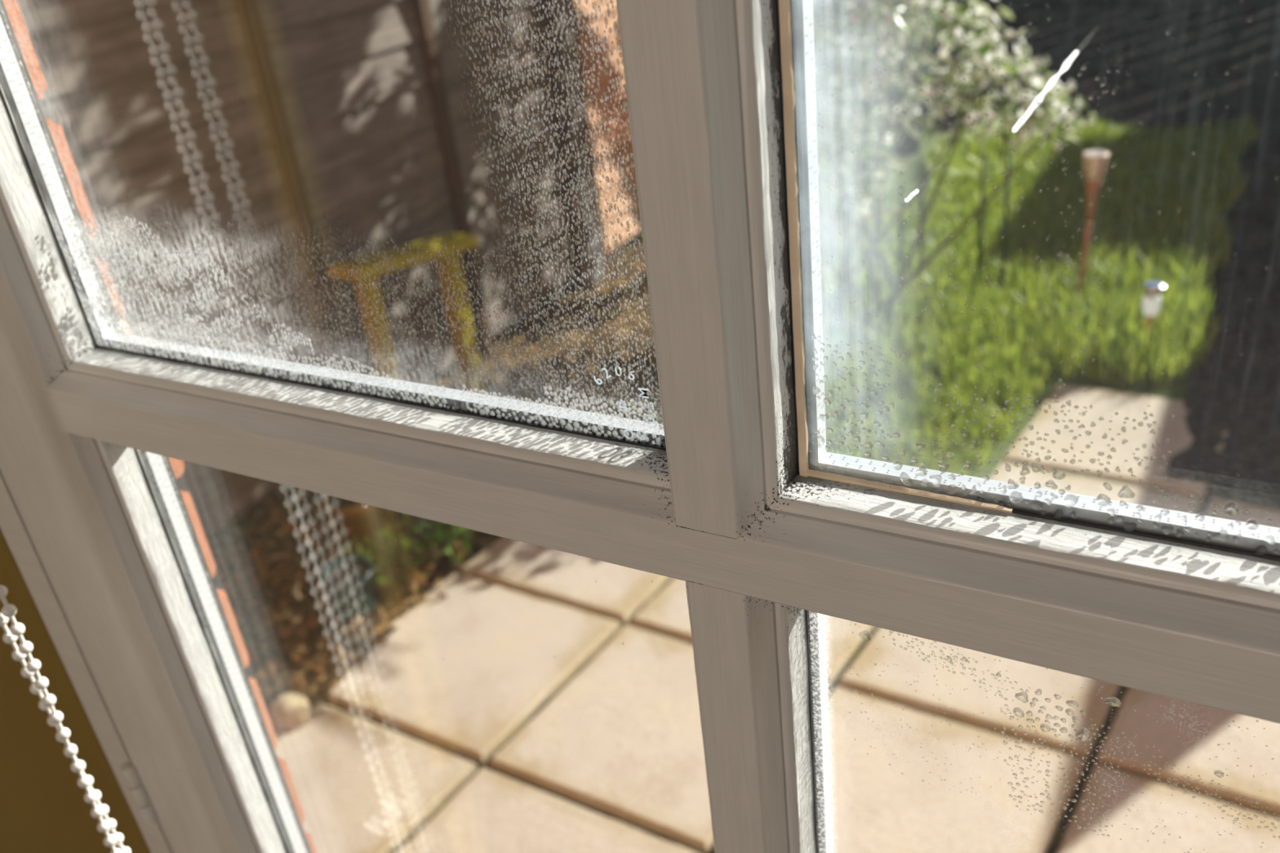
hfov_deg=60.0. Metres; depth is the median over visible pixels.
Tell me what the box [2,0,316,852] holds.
wall
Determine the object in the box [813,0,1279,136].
fence
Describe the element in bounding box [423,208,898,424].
soil bed
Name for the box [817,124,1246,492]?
lawn
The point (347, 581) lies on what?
plant pot
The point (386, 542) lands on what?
leafy plant
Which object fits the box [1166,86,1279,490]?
soil bed
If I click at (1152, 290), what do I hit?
solar light
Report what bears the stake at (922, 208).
on the lawn at (910, 176)
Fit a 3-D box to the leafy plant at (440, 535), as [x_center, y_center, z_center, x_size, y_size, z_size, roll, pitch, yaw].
[-0.495,0.241,2.608,0.288,0.163,0.229,10,33,28]
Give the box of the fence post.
[551,0,604,286]
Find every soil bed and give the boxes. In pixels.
[205,484,498,710]
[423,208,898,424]
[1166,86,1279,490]
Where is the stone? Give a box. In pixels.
[267,693,311,728]
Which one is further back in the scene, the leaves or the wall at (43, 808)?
the leaves
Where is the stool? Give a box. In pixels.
[328,232,486,394]
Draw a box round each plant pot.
[318,555,374,622]
[320,493,393,560]
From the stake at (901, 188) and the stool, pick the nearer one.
the stool
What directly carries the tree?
on the lawn at (910, 176)
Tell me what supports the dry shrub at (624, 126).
on the soil bed at (552, 353)
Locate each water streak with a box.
[904,188,919,201]
[1012,49,1079,132]
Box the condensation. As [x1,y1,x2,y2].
[54,214,314,359]
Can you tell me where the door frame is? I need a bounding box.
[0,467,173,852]
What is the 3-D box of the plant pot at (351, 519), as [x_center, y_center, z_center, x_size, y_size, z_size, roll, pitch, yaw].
[-0.656,0.224,2.633,0.160,0.170,0.160,10,33,28]
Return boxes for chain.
[0,585,130,852]
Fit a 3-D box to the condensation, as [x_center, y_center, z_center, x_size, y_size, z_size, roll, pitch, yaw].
[-0.184,-0.056,0.441,0.133,0.056,0.001,10,33,28]
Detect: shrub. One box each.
[590,21,636,182]
[635,0,1096,343]
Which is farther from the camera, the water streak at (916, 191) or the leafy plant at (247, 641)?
the leafy plant at (247, 641)
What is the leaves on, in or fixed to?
on the soil bed at (242, 530)
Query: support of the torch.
on the lawn at (910, 176)
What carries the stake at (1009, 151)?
on the lawn at (910, 176)
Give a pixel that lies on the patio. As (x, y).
(462, 671)
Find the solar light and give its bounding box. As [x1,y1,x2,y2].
[1142,280,1164,346]
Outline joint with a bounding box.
[320,462,1279,852]
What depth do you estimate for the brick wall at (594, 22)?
3.99 m
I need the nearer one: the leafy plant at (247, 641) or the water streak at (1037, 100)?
the water streak at (1037, 100)
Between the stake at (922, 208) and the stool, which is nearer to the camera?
the stool
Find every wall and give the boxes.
[0,528,151,852]
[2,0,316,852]
[568,0,641,271]
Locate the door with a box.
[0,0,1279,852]
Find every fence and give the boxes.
[16,0,590,537]
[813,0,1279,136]
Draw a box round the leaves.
[212,488,472,724]
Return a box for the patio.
[272,383,1279,852]
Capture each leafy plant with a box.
[240,619,275,653]
[345,520,430,585]
[377,513,495,579]
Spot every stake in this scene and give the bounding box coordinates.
[897,186,903,281]
[918,177,924,279]
[975,153,986,288]
[999,149,1012,289]
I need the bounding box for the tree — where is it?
[893,0,924,155]
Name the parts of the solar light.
solar panel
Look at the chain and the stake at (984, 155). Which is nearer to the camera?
the chain
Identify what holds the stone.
on the patio
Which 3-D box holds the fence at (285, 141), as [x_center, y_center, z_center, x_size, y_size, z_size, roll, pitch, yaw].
[-0.745,-0.860,2.920,0.075,1.760,1.864,10,33,28]
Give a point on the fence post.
(562, 9)
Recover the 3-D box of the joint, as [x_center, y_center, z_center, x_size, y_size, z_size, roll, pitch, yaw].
[1.251,0.559,1.825,3.860,0.006,2.900,10,33,28]
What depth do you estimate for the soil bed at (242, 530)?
2.57 m
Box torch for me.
[1077,150,1110,302]
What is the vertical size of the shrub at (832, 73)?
1.745 m

